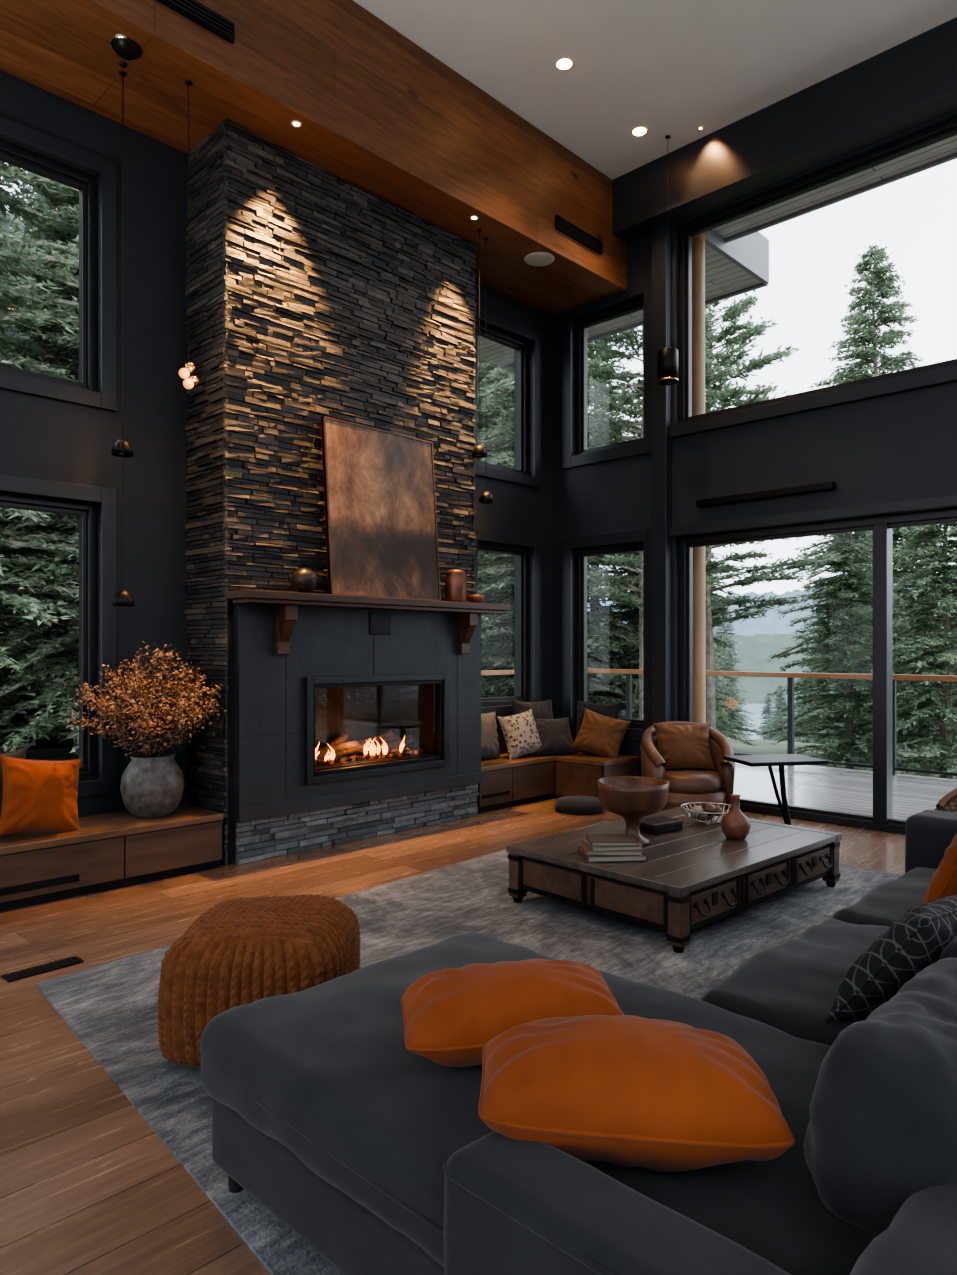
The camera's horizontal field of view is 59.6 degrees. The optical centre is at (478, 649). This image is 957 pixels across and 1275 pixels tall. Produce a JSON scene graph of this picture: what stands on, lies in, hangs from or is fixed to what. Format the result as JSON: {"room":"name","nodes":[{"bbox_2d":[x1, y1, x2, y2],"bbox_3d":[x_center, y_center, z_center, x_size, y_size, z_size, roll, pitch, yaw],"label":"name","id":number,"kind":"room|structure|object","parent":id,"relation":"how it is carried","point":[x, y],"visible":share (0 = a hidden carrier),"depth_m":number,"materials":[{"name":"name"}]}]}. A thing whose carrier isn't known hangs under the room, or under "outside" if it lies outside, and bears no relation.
{"room":"living room","nodes":[
{"label":"living room","id":0,"kind":"room"},
{"bbox_2d":[0,70,551,816],"bbox_3d":[-2.844,-1.450,4.857,0.250,5.600,10.000,0,0,44],"label":"wall","id":1,"kind":"structure","parent":0,"point":[43,438],"depth_m":5.42,"materials":[{"name":"paint"}]},
{"bbox_2d":[0,115,116,411],"bbox_3d":[-2.951,-2.270,4.676,0.210,1.550,1.760,0,0,44],"label":"window","id":2,"kind":"structure","parent":1,"relation":"in","point":[84,392],"depth_m":5.18,"materials":[{"name":"grey paint"}]},
{"bbox_2d":[0,474,116,797],"bbox_3d":[-2.951,-0.055,4.676,0.210,1.900,1.760,0,0,44],"label":"window","id":3,"kind":"structure","parent":1,"relation":"in","point":[86,511],"depth_m":5.20,"materials":[{"name":"grey paint"}]},
{"bbox_2d":[474,306,540,488],"bbox_3d":[0.197,-2.345,7.912,0.210,1.520,0.990,0,0,44],"label":"window","id":4,"kind":"structure","parent":1,"relation":"in","point":[520,476],"depth_m":8.14,"materials":[{"name":"grey paint"}]},
{"bbox_2d":[474,529,540,715],"bbox_3d":[0.197,-0.240,7.912,0.210,1.710,0.990,0,0,44],"label":"window","id":5,"kind":"structure","parent":1,"relation":"in","point":[502,706],"depth_m":8.16,"materials":[{"name":"grey paint"}]},
{"bbox_2d":[0,796,905,1274],"bbox_3d":[0.221,1.425,1.877,8.800,0.150,10.500,0,0,44],"label":"floor","id":6,"kind":"structure","parent":0,"point":[88,1186],"depth_m":2.71,"materials":[{"name":"brown wood"}]},
{"bbox_2d":[1,956,83,981],"bbox_3d":[-1.839,1.345,3.531,0.090,0.009,0.300,0,0,42],"label":"floor vent","id":7,"kind":"object","parent":6,"relation":"in","point":[66,962],"visible":1,"depth_m":3.52,"materials":[{"name":"black metal"}]},
{"bbox_2d":[0,803,222,911],"bbox_3d":[-3.093,1.180,3.988,0.535,0.340,3.805,0,0,44],"label":"seat","id":8,"kind":"object","parent":6,"relation":"on","point":[113,850],"visible":1,"depth_m":4.69,"materials":[{"name":"brown wood"}]},
{"bbox_2d":[0,748,26,817],"bbox_3d":[-2.693,0.780,4.572,0.157,0.446,0.429,0,0,45],"label":"throw pillow","id":9,"kind":"object","parent":8,"relation":"on","point":[21,754],"visible":0.2,"depth_m":4.65,"materials":[{"name":"black fabric"}]},
{"bbox_2d":[0,755,81,835],"bbox_3d":[-2.405,0.800,4.598,0.196,0.476,0.504,0,0,37],"label":"throw pillow","id":10,"kind":"object","parent":8,"relation":"on","point":[39,795],"visible":0.98,"depth_m":4.53,"materials":[{"name":"orange fabric"}]},
{"bbox_2d":[64,641,225,817],"bbox_3d":[-1.958,0.476,4.964,0.766,1.066,0.822,0,0,44],"label":"vase","id":11,"kind":"object","parent":8,"relation":"on","point":[152,785],"visible":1,"depth_m":5.00,"materials":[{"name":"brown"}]},
{"bbox_2d":[184,119,482,864],"bbox_3d":[-0.957,-0.984,6.179,0.608,4.668,2.276,0,0,44],"label":"stone fireplace","id":12,"kind":"object","parent":6,"relation":"on","point":[313,295],"visible":0.83,"depth_m":5.65,"materials":[{"name":"black"}]},
{"bbox_2d":[315,735,404,760],"bbox_3d":[-0.858,0.716,6.144,0.078,0.138,0.831,0,0,44],"label":"flames","id":13,"kind":"object","parent":12,"relation":"on","point":[372,750],"visible":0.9,"depth_m":6.21,"materials":[{"name":"orange"}]},
{"bbox_2d":[226,589,510,654],"bbox_3d":[-0.658,-0.168,5.961,0.255,0.395,2.370,0,0,44],"label":"mantel shelf","id":14,"kind":"object","parent":12,"relation":"attached to","point":[285,604],"visible":1,"depth_m":5.58,"materials":[{"name":"brown wood"}]},
{"bbox_2d":[291,564,317,592],"bbox_3d":[-1.137,-0.462,5.458,0.170,0.192,0.170,0,0,44],"label":"vase","id":15,"kind":"object","parent":14,"relation":"on","point":[303,580],"visible":0.91,"depth_m":5.40,"materials":[{"name":"brown metal"}]},
{"bbox_2d":[321,416,440,600],"bbox_3d":[-0.677,-0.973,5.987,0.129,1.219,1.000,0,0,44],"label":"wall art","id":16,"kind":"object","parent":14,"relation":"on","point":[380,495],"visible":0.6,"depth_m":5.94,"materials":[{"name":"brown metal"}]},
{"bbox_2d":[445,569,465,601],"bbox_3d":[-0.175,-0.493,6.447,0.164,0.255,0.164,0,0,44],"label":"copper canister","id":17,"kind":"object","parent":14,"relation":"on","point":[455,580],"visible":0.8,"depth_m":6.38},
{"bbox_2d":[315,730,423,765],"bbox_3d":[-0.900,0.713,6.215,0.352,0.184,1.111,0,0,44],"label":"logs","id":18,"kind":"object","parent":12,"relation":"in","point":[341,749],"visible":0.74,"depth_m":6.19},
{"bbox_2d":[36,821,901,1274],"bbox_3d":[0.464,1.344,3.963,2.860,0.012,4.470,0,0,44],"label":"area rug","id":19,"kind":"object","parent":6,"relation":"on","point":[111,1007],"visible":0.26,"depth_m":3.64,"materials":[{"name":"carpet"}]},
{"bbox_2d":[157,894,360,1067],"bbox_3d":[-0.735,1.111,2.879,0.617,0.452,0.630,0,0,3],"label":"knitted pouf","id":20,"kind":"object","parent":19,"relation":"on","point":[240,951],"visible":0.67,"depth_m":2.63,"materials":[{"name":"fabric"}]},
{"bbox_2d":[200,810,956,1274],"bbox_3d":[1.025,0.973,2.535,1.893,0.730,3.216,0,0,44],"label":"sectional sofa","id":21,"kind":"object","parent":19,"relation":"on","point":[378,1154],"visible":0.71,"depth_m":1.54,"materials":[{"name":"grey fabric"}]},
{"bbox_2d":[401,958,623,1066],"bbox_3d":[0.073,0.803,1.868,0.484,0.204,0.253,0,0,-8],"label":"lumbar pillow","id":22,"kind":"object","parent":21,"relation":"on","point":[450,1014],"visible":0.8,"depth_m":1.79,"materials":[{"name":"orange fabric"}]},
{"bbox_2d":[478,1015,794,1171],"bbox_3d":[0.269,0.797,1.510,0.531,0.241,0.272,0,0,3],"label":"lumbar pillow","id":23,"kind":"object","parent":21,"relation":"on","point":[660,1095],"visible":0.97,"depth_m":1.41,"materials":[{"name":"orange fabric"}]},
{"bbox_2d":[825,894,956,1021],"bbox_3d":[1.081,0.745,2.059,0.430,0.311,0.252,0,0,-38],"label":"throw pillow","id":24,"kind":"object","parent":21,"relation":"on","point":[915,941],"visible":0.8,"depth_m":1.94,"materials":[{"name":"fabric"}]},
{"bbox_2d":[921,833,956,904],"bbox_3d":[1.645,0.730,2.780,0.429,0.368,0.229,0,0,-40],"label":"throw pillow","id":25,"kind":"object","parent":21,"relation":"on","point":[943,883],"visible":0.5,"depth_m":2.68,"materials":[{"name":"orange fabric"}]},
{"bbox_2d":[506,807,841,952],"bbox_3d":[1.103,1.188,4.591,1.600,0.300,1.117,0,0,-43],"label":"coffee table","id":26,"kind":"object","parent":19,"relation":"on","point":[693,877],"visible":0.8,"depth_m":4.18,"materials":[{"name":"brown wood"}]},
{"bbox_2d":[578,834,646,861],"bbox_3d":[0.670,0.991,4.203,0.311,0.092,0.235,0,0,-3],"label":"book stack","id":27,"kind":"object","parent":26,"relation":"on","point":[596,847],"visible":1,"depth_m":4.11,"materials":[{"name":"grey"}]},
{"bbox_2d":[596,776,668,845],"bbox_3d":[0.828,0.871,4.495,0.386,0.332,0.386,0,0,44],"label":"pedestal bowl","id":28,"kind":"object","parent":26,"relation":"on","point":[633,798],"visible":0.8,"depth_m":4.37,"materials":[{"name":"brown wood"}]},
{"bbox_2d":[639,816,682,833],"bbox_3d":[1.036,1.009,4.823,0.244,0.055,0.164,0,0,-34],"label":"box","id":29,"kind":"object","parent":26,"relation":"on","point":[659,824],"visible":0.77,"depth_m":4.76,"materials":[{"name":"black metal"}]},
{"bbox_2d":[680,802,731,824],"bbox_3d":[1.387,0.978,5.012,0.346,0.118,0.346,0,0,16],"label":"fruit bowl","id":30,"kind":"object","parent":26,"relation":"on","point":[705,814],"visible":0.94,"depth_m":4.98,"materials":[{"name":"silver metal"}]},
{"bbox_2d":[721,794,750,839],"bbox_3d":[1.421,0.919,4.617,0.160,0.235,0.160,0,0,44],"label":"bud vase","id":31,"kind":"object","parent":26,"relation":"on","point":[735,825],"visible":1,"depth_m":4.57,"materials":[{"name":"ceramic"}]},
{"bbox_2d":[477,750,639,812],"bbox_3d":[0.567,1.157,7.400,1.025,0.385,1.530,0,0,44],"label":"bench","id":32,"kind":"object","parent":6,"relation":"on","point":[528,778],"visible":0.67,"depth_m":7.33,"materials":[{"name":"brown wood"}]},
{"bbox_2d":[481,711,500,757],"bbox_3d":[0.025,0.750,7.341,0.180,0.440,0.449,0,0,44],"label":"throw pillow","id":33,"kind":"object","parent":32,"relation":"on","point":[489,736],"visible":0.53,"depth_m":7.33,"materials":[{"name":"grey fabric"}]},
{"bbox_2d":[497,709,541,759],"bbox_3d":[0.381,0.760,7.524,0.469,0.437,0.198,0,0,-41],"label":"throw pillow","id":34,"kind":"object","parent":32,"relation":"on","point":[521,736],"visible":0.98,"depth_m":7.44,"materials":[{"name":"fabric"}]},
{"bbox_2d":[512,699,552,718],"bbox_3d":[0.533,0.720,7.921,0.571,0.519,0.181,0,0,-42],"label":"throw pillow","id":35,"kind":"object","parent":32,"relation":"on","point":[541,709],"visible":0.39,"depth_m":7.88,"materials":[{"name":"black fabric"}]},
{"bbox_2d":[534,717,577,754],"bbox_3d":[0.685,0.790,7.703,0.409,0.322,0.248,0,0,-17],"label":"throw pillow","id":36,"kind":"object","parent":32,"relation":"on","point":[555,736],"visible":0.93,"depth_m":7.63,"materials":[{"name":"black fabric"}]},
{"bbox_2d":[575,700,620,749],"bbox_3d":[1.106,0.720,7.822,0.509,0.486,0.153,0,0,45],"label":"throw pillow","id":37,"kind":"object","parent":32,"relation":"on","point":[611,710],"visible":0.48,"depth_m":7.80,"materials":[{"name":"black fabric"}]},
{"bbox_2d":[573,708,630,757],"bbox_3d":[1.116,0.775,7.631,0.528,0.474,0.224,0,0,23],"label":"throw pillow","id":38,"kind":"object","parent":32,"relation":"on","point":[602,735],"visible":0.94,"depth_m":7.57,"materials":[{"name":"leather"}]},
{"bbox_2d":[554,796,603,814],"bbox_3d":[0.850,1.294,7.013,0.430,0.112,0.430,0,0,44],"label":"floor cushion","id":39,"kind":"object","parent":6,"relation":"on","point":[578,805],"visible":0.94,"depth_m":6.86,"materials":[{"name":"black fabric"}]},
{"bbox_2d":[640,721,735,810],"bbox_3d":[1.649,0.970,6.628,0.729,0.765,0.674,0,0,3],"label":"armchair","id":40,"kind":"object","parent":6,"relation":"on","point":[687,755],"visible":0.97,"depth_m":6.57,"materials":[{"name":"brown leather"}]},
{"bbox_2d":[723,754,827,824],"bbox_3d":[2.143,1.066,6.048,0.600,0.568,0.400,0,0,-11],"label":"side table","id":41,"kind":"object","parent":6,"relation":"on","point":[781,760],"visible":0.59,"depth_m":6.04,"materials":[{"name":"black metal"}]},
{"bbox_2d":[353,0,956,179],"bbox_3d":[0.221,-4.350,1.877,8.800,0.200,10.500,0,0,44],"label":"ceiling","id":42,"kind":"structure","parent":0,"point":[674,68],"depth_m":5.95,"materials":[{"name":"paint"}]},
{"bbox_2d":[0,0,626,316],"bbox_3d":[-2.431,-3.785,4.457,0.900,0.930,10.000,0,0,44],"label":"ceiling soffit","id":43,"kind":"structure","parent":42,"relation":"attached to","point":[378,112],"depth_m":5.54,"materials":[{"name":"wood"}]},
{"bbox_2d":[111,71,133,457],"bbox_3d":[-2.047,-2.219,4.809,0.118,2.198,0.118,0,0,44],"label":"pendant light","id":44,"kind":"object","parent":43,"relation":"hanging from","point":[117,449],"visible":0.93,"depth_m":4.81,"materials":[{"name":"black metal"}]},
{"bbox_2d":[112,61,133,605],"bbox_3d":[-2.011,-1.784,4.731,0.118,3.068,0.118,0,0,44],"label":"pendant light","id":45,"kind":"object","parent":43,"relation":"hanging from","point":[123,597],"visible":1,"depth_m":4.73,"materials":[{"name":"black metal"}]},
{"bbox_2d":[111,37,141,60],"bbox_3d":[-1.938,-3.295,4.605,0.160,0.050,0.160,0,0,44],"label":"pendant canopy","id":46,"kind":"object","parent":43,"relation":"attached to","point":[126,48],"depth_m":4.57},
{"bbox_2d":[179,80,198,388],"bbox_3d":[-1.693,-2.421,4.886,0.060,1.793,0.118,0,0,44],"label":"pendant light","id":47,"kind":"object","parent":43,"relation":"hanging from","point":[184,373],"visible":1,"depth_m":4.88,"materials":[{"name":"glass"}]},
{"bbox_2d":[157,0,234,43],"bbox_3d":[-1.581,-3.565,4.662,0.031,0.110,0.480,0,0,44],"label":"ceiling vent","id":48,"kind":"object","parent":43,"relation":"in","point":[193,10],"visible":1,"depth_m":4.69,"materials":[{"name":"black metal"}]},
{"bbox_2d":[472,229,486,457],"bbox_3d":[0.007,-2.424,6.605,0.118,1.788,0.118,0,0,44],"label":"pendant light","id":49,"kind":"object","parent":43,"relation":"hanging from","point":[479,451],"visible":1,"depth_m":6.60,"materials":[{"name":"black metal"}]},
{"bbox_2d":[479,238,492,503],"bbox_3d":[0.061,-2.254,6.747,0.118,2.128,0.118,0,0,44],"label":"pendant light","id":50,"kind":"object","parent":43,"relation":"hanging from","point":[486,497],"visible":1,"depth_m":6.71,"materials":[{"name":"black metal"}]},
{"bbox_2d":[524,252,554,266],"bbox_3d":[0.516,-3.314,7.100,0.260,0.012,0.260,0,0,44],"label":"ceiling speaker","id":51,"kind":"object","parent":43,"relation":"in","point":[537,259],"depth_m":7.08},
{"bbox_2d":[555,215,602,254],"bbox_3d":[0.873,-3.565,7.185,0.031,0.110,0.640,0,0,44],"label":"ceiling vent","id":52,"kind":"object","parent":43,"relation":"in","point":[562,225],"visible":1,"depth_m":7.16,"materials":[{"name":"black metal"}]},
{"bbox_2d":[555,57,573,70],"bbox_3d":[0.623,-4.247,6.062,0.140,0.005,0.140,0,0,44],"label":"recessed light","id":53,"kind":"object","parent":42,"relation":"in","point":[564,64],"visible":1,"depth_m":6.06,"materials":[{"name":"grey"}]},
{"bbox_2d":[631,126,647,136],"bbox_3d":[1.319,-4.247,6.850,0.140,0.005,0.140,0,0,44],"label":"recessed light","id":54,"kind":"object","parent":42,"relation":"in","point":[637,132],"visible":1,"depth_m":6.85,"materials":[{"name":"grey"}]},
{"bbox_2d":[657,135,677,384],"bbox_3d":[1.565,-3.232,6.917,0.174,2.032,0.174,0,0,44],"label":"pendant light","id":55,"kind":"object","parent":42,"relation":"hanging from","point":[667,357],"visible":1,"depth_m":6.86,"materials":[{"name":"black metal"}]},
{"bbox_2d":[478,135,956,369],"bbox_3d":[4.317,-4.045,6.375,12.700,0.450,1.640,0,0,44],"label":"roof eave","id":56,"kind":"object","parent":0,"point":[736,253],"visible":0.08,"depth_m":7.97,"materials":[{"name":"grey"}]},
{"bbox_2d":[552,110,956,775],"bbox_3d":[3.705,-1.450,5.638,8.550,5.600,0.250,0,0,44],"label":"wall","id":57,"kind":"structure","parent":0,"point":[903,445],"depth_m":6.95,"materials":[{"name":"paint"}]},
{"bbox_2d":[562,277,651,468],"bbox_3d":[1.268,-2.565,7.938,1.050,1.570,0.210,0,0,44],"label":"window","id":58,"kind":"structure","parent":57,"relation":"in","point":[584,456],"depth_m":8.07,"materials":[{"name":"grey paint"}]},
{"bbox_2d":[562,528,651,740],"bbox_3d":[1.268,-0.135,7.938,1.050,1.930,0.210,0,0,44],"label":"window","id":59,"kind":"structure","parent":57,"relation":"in","point":[635,730],"depth_m":8.15,"materials":[{"name":"grey paint"}]},
{"bbox_2d":[652,222,671,724],"bbox_3d":[1.625,-1.205,7.416,0.150,5.110,0.100,0,0,44],"label":"column","id":60,"kind":"structure","parent":57,"relation":"attached to","point":[661,394],"depth_m":7.38,"materials":[{"name":"grey paint"}]},
{"bbox_2d":[696,481,835,507],"bbox_3d":[2.299,-1.255,6.782,1.160,0.060,0.069,0,0,44],"label":"air vent","id":61,"kind":"object","parent":57,"relation":"in","point":[825,486],"visible":1,"depth_m":6.72,"materials":[{"name":"black metal"}]},
{"bbox_2d":[613,17,956,242],"bbox_3d":[3.946,-4.005,5.062,7.400,0.490,0.240,0,0,44],"label":"beam","id":62,"kind":"structure","parent":57,"relation":"attached to","point":[912,83],"depth_m":6.39,"materials":[{"name":"grey paint"}]},
{"bbox_2d":[669,364,956,536],"bbox_3d":[3.751,-1.490,5.385,5.730,0.980,0.050,0,0,44],"label":"trim","id":63,"kind":"structure","parent":57,"relation":"attached to","point":[947,374],"depth_m":6.43,"materials":[{"name":"grey paint"}]},
{"bbox_2d":[679,508,956,833],"bbox_3d":[3.787,0.175,5.544,5.496,2.346,0.130,0,0,44],"label":"door","id":64,"kind":"structure","parent":57,"relation":"in","point":[882,819],"depth_m":6.27,"materials":[{"name":"black"}]},
{"bbox_2d":[679,117,956,422],"bbox_3d":[3.931,-2.865,5.405,5.896,1.766,0.130,0,0,44],"label":"window","id":65,"kind":"structure","parent":57,"relation":"in","point":[948,129],"depth_m":6.89,"materials":[{"name":"black"}]},
{"bbox_2d":[733,763,956,819],"bbox_3d":[4.854,1.465,6.927,12.700,0.170,3.200,0,0,44],"label":"deck","id":66,"kind":"structure","parent":0,"point":[820,787],"depth_m":8.27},
{"bbox_2d":[692,233,705,723],"bbox_3d":[2.013,-1.235,7.779,0.198,5.230,0.198,0,0,44],"label":"porch post","id":67,"kind":"object","parent":66,"relation":"on","point":[698,241],"visible":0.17,"depth_m":7.69,"materials":[{"name":"brown wood"}]},
{"bbox_2d":[481,668,956,775],"bbox_3d":[4.864,0.825,6.903,12.650,1.110,3.080,0,0,44],"label":"deck railing","id":68,"kind":"object","parent":66,"relation":"on","point":[790,676],"visible":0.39,"depth_m":9.98,"materials":[{"name":"brown wood"}]},
{"bbox_2d":[934,788,956,812],"bbox_3d":[2.767,0.998,4.391,0.674,0.683,0.729,0,0,7],"label":"armchair","id":69,"kind":"object","parent":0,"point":[948,803],"visible":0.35,"depth_m":4.66,"materials":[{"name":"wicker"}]},
{"label":"outside","id":70,"kind":"structure","parent":0,"visible":0},
{"bbox_2d":[587,583,954,635],"bbox_3d":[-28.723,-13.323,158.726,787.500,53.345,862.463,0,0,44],"label":"mountain","id":71,"kind":"structure","parent":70,"point":[771,624],"depth_m":452.46},
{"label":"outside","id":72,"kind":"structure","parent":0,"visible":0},
{"bbox_2d":[0,737,956,778],"bbox_3d":[-1.185,6.977,84.845,240.000,9.455,240.000,0,0,44],"label":"ground","id":73,"kind":"structure","parent":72,"point":[57,752],"depth_m":22.94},
{"bbox_2d":[0,521,37,718],"bbox_3d":[-9.515,-3.184,13.663,4.565,11.214,4.091,0,0,17],"label":"spruce tree","id":74,"kind":"object","parent":73,"relation":"on","point":[2,622],"visible":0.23,"depth_m":14.68,"materials":[{"name":"green plant"}]},
{"bbox_2d":[0,177,46,358],"bbox_3d":[-16.404,-9.155,26.024,9.086,24.908,10.139,0,0,24],"label":"spruce tree","id":75,"kind":"object","parent":73,"relation":"on","point":[7,219],"visible":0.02,"depth_m":25.86,"materials":[{"name":"green plant"}]},
{"bbox_2d":[0,232,65,746],"bbox_3d":[-14.335,-4.953,26.508,6.638,16.358,6.774,0,0,-13],"label":"spruce tree","id":76,"kind":"object","parent":73,"relation":"on","point":[16,331],"visible":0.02,"depth_m":26.09,"materials":[{"name":"green plant"}]},
{"bbox_2d":[0,334,67,743],"bbox_3d":[-12.313,-2.732,20.922,4.394,10.610,4.306,0,0,-22],"label":"spruce tree","id":77,"kind":"object","parent":73,"relation":"on","point":[19,718],"visible":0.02,"depth_m":20.98,"materials":[{"name":"green plant"}]},
{"bbox_2d":[1,547,72,729],"bbox_3d":[-10.021,-3.548,21.829,4.948,12.193,5.049,0,0,10],"label":"spruce tree","id":78,"kind":"object","parent":73,"relation":"on","point":[55,711],"visible":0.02,"depth_m":20.58,"materials":[{"name":"green plant"}]},
{"bbox_2d":[0,182,76,743],"bbox_3d":[-16.636,-8.546,32.175,8.951,24.539,9.988,0,0,10],"label":"spruce tree","id":79,"kind":"object","parent":73,"relation":"on","point":[24,188],"visible":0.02,"depth_m":31.34,"materials":[{"name":"green plant"}]},
{"bbox_2d":[0,161,78,678],"bbox_3d":[-8.152,-6.025,13.213,6.861,16.856,6.149,0,0,28],"label":"spruce tree","id":80,"kind":"object","parent":73,"relation":"on","point":[18,206],"visible":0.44,"depth_m":12.86,"materials":[{"name":"green plant"}]},
{"bbox_2d":[0,187,78,752],"bbox_3d":[-6.797,-3.162,14.475,4.474,11.024,4.565,0,0,35],"label":"spruce tree","id":81,"kind":"object","parent":73,"relation":"on","point":[47,725],"visible":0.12,"depth_m":13.65,"materials":[{"name":"green plant"}]},
{"bbox_2d":[0,188,78,709],"bbox_3d":[-6.456,-4.150,14.423,4.742,13.001,5.292,0,0,15],"label":"spruce tree","id":82,"kind":"object","parent":73,"relation":"on","point":[43,669],"visible":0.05,"depth_m":13.45,"materials":[{"name":"green plant"}]},
{"bbox_2d":[0,290,78,753],"bbox_3d":[-8.771,-3.061,18.636,3.948,10.823,4.405,0,0,-41],"label":"spruce tree","id":83,"kind":"object","parent":73,"relation":"on","point":[75,743],"visible":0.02,"depth_m":18.34,"materials":[{"name":"green plant"}]},
{"bbox_2d":[9,182,75,745],"bbox_3d":[-16.018,-7.454,30.738,9.043,22.217,8.104,0,0,39],"label":"spruce tree","id":84,"kind":"object","parent":73,"relation":"on","point":[42,198],"visible":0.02,"depth_m":30.75,"materials":[{"name":"green plant"}]},
{"bbox_2d":[478,359,622,713],"bbox_3d":[0.549,-2.966,20.119,5.427,11.369,5.492,0,0,-34],"label":"spruce tree","id":85,"kind":"object","parent":73,"relation":"on","point":[495,412],"visible":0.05,"depth_m":19.64,"materials":[{"name":"green plant"}]},
{"bbox_2d":[478,342,638,719],"bbox_3d":[1.422,-3.626,16.982,4.989,12.048,4.889,0,0,16],"label":"spruce tree","id":86,"kind":"object","parent":73,"relation":"on","point":[505,388],"visible":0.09,"depth_m":16.78,"materials":[{"name":"green plant"}]},
{"bbox_2d":[503,340,640,705],"bbox_3d":[2.620,-2.973,18.847,3.996,10.953,4.458,0,0,-35],"label":"spruce tree","id":87,"kind":"object","parent":73,"relation":"on","point":[592,609],"visible":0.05,"depth_m":18.63,"materials":[{"name":"green plant"}]},
{"bbox_2d":[594,572,732,736],"bbox_3d":[4.053,-0.711,18.517,3.323,6.877,3.283,0,0,-24],"label":"spruce tree","id":88,"kind":"object","parent":73,"relation":"on","point":[635,659],"visible":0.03,"depth_m":18.26,"materials":[{"name":"green plant"}]},
{"bbox_2d":[587,304,745,719],"bbox_3d":[2.887,-2.487,15.160,4.506,9.800,4.360,0,0,32],"label":"pine tree","id":89,"kind":"object","parent":73,"relation":"on","point":[632,562],"visible":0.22,"depth_m":14.70,"materials":[{"name":"green plant"}]},
{"bbox_2d":[603,548,762,746],"bbox_3d":[5.199,-1.818,22.939,4.669,9.664,4.613,0,0,-44],"label":"spruce tree","id":90,"kind":"object","parent":73,"relation":"on","point":[718,583],"visible":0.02,"depth_m":22.59,"materials":[{"name":"green plant"}]},
{"bbox_2d":[611,290,841,728],"bbox_3d":[4.404,-2.509,17.002,5.173,10.105,4.795,0,0,-21],"label":"pine tree","id":91,"kind":"object","parent":73,"relation":"on","point":[734,312],"visible":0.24,"depth_m":16.50,"materials":[{"name":"green plant"}]},
{"bbox_2d":[717,648,749,738],"bbox_3d":[12.163,2.282,40.662,1.987,4.797,1.947,0,0,4],"label":"spruce tree","id":92,"kind":"object","parent":73,"relation":"on","point":[732,683],"visible":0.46,"depth_m":40.53,"materials":[{"name":"green plant"}]},
{"bbox_2d":[714,606,755,738],"bbox_3d":[15.181,2.305,51.714,4.189,10.116,4.105,0,0,-16],"label":"spruce tree","id":93,"kind":"object","parent":73,"relation":"on","point":[729,626],"visible":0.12,"depth_m":51.45,"materials":[{"name":"green plant"}]},
{"bbox_2d":[757,692,775,739],"bbox_3d":[28.950,7.690,83.565,3.036,7.074,3.104,0,0,-17],"label":"spruce tree","id":94,"kind":"object","parent":73,"relation":"on","point":[767,711],"visible":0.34,"depth_m":83.55,"materials":[{"name":"green plant"}]},
{"bbox_2d":[764,684,786,740],"bbox_3d":[29.046,7.334,80.297,4.173,8.206,4.047,0,0,10],"label":"spruce tree","id":95,"kind":"object","parent":73,"relation":"on","point":[775,713],"visible":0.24,"depth_m":80.20,"materials":[{"name":"green plant"}]},
{"bbox_2d":[773,709,786,741],"bbox_3d":[16.463,4.713,45.672,1.099,3.014,1.227,0,0,13],"label":"spruce tree","id":96,"kind":"object","parent":73,"relation":"on","point":[779,718],"visible":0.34,"depth_m":45.66,"materials":[{"name":"green plant"}]},
{"bbox_2d":[794,626,828,742],"bbox_3d":[30.861,4.563,74.874,7.247,14.249,7.028,0,0,-5],"label":"spruce tree","id":97,"kind":"object","parent":73,"relation":"on","point":[811,692],"visible":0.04,"depth_m":74.71,"materials":[{"name":"green plant"}]},
{"bbox_2d":[800,617,864,745],"bbox_3d":[16.637,1.573,38.779,3.409,7.142,3.450,0,0,5],"label":"spruce tree","id":98,"kind":"object","parent":73,"relation":"on","point":[842,725],"visible":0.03,"depth_m":38.53,"materials":[{"name":"green plant"}]},
{"bbox_2d":[772,530,920,773],"bbox_3d":[8.042,-0.486,18.069,3.212,6.729,3.251,0,0,14],"label":"spruce tree","id":99,"kind":"object","parent":73,"relation":"on","point":[846,654],"visible":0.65,"depth_m":17.81,"materials":[{"name":"green plant"}]},
{"bbox_2d":[757,244,956,758],"bbox_3d":[10.386,-3.820,21.964,5.657,13.660,5.544,0,0,-30],"label":"spruce tree","id":100,"kind":"object","parent":73,"relation":"on","point":[867,354],"visible":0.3,"depth_m":21.81,"materials":[{"name":"green plant"}]},
{"bbox_2d":[854,522,956,778],"bbox_3d":[8.880,-0.716,15.993,3.414,7.067,3.374,0,0,-16],"label":"spruce tree","id":101,"kind":"object","parent":73,"relation":"on","point":[938,559],"visible":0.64,"depth_m":15.91,"materials":[{"name":"green plant"}]},
{"bbox_2d":[893,535,956,751],"bbox_3d":[14.271,-0.876,27.024,3.540,8.548,3.469,0,0,31],"label":"spruce tree","id":102,"kind":"object","parent":73,"relation":"on","point":[917,561],"visible":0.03,"depth_m":26.93,"materials":[{"name":"green plant"}]},
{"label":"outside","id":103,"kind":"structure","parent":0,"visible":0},
{"bbox_2d":[612,633,816,703],"bbox_3d":[-11.626,4.062,64.246,318.750,18.577,349.092,0,0,44],"label":"hill","id":104,"kind":"structure","parent":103,"point":[756,649],"depth_m":183.39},
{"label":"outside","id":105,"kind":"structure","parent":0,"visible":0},
{"bbox_2d":[733,703,826,740],"bbox_3d":[194.219,10.650,271.439,700.000,0.001,540.000,0,0,44],"label":"lake","id":106,"kind":"structure","parent":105,"point":[756,709],"depth_m":133.88,"materials":[{"name":"liquid"}]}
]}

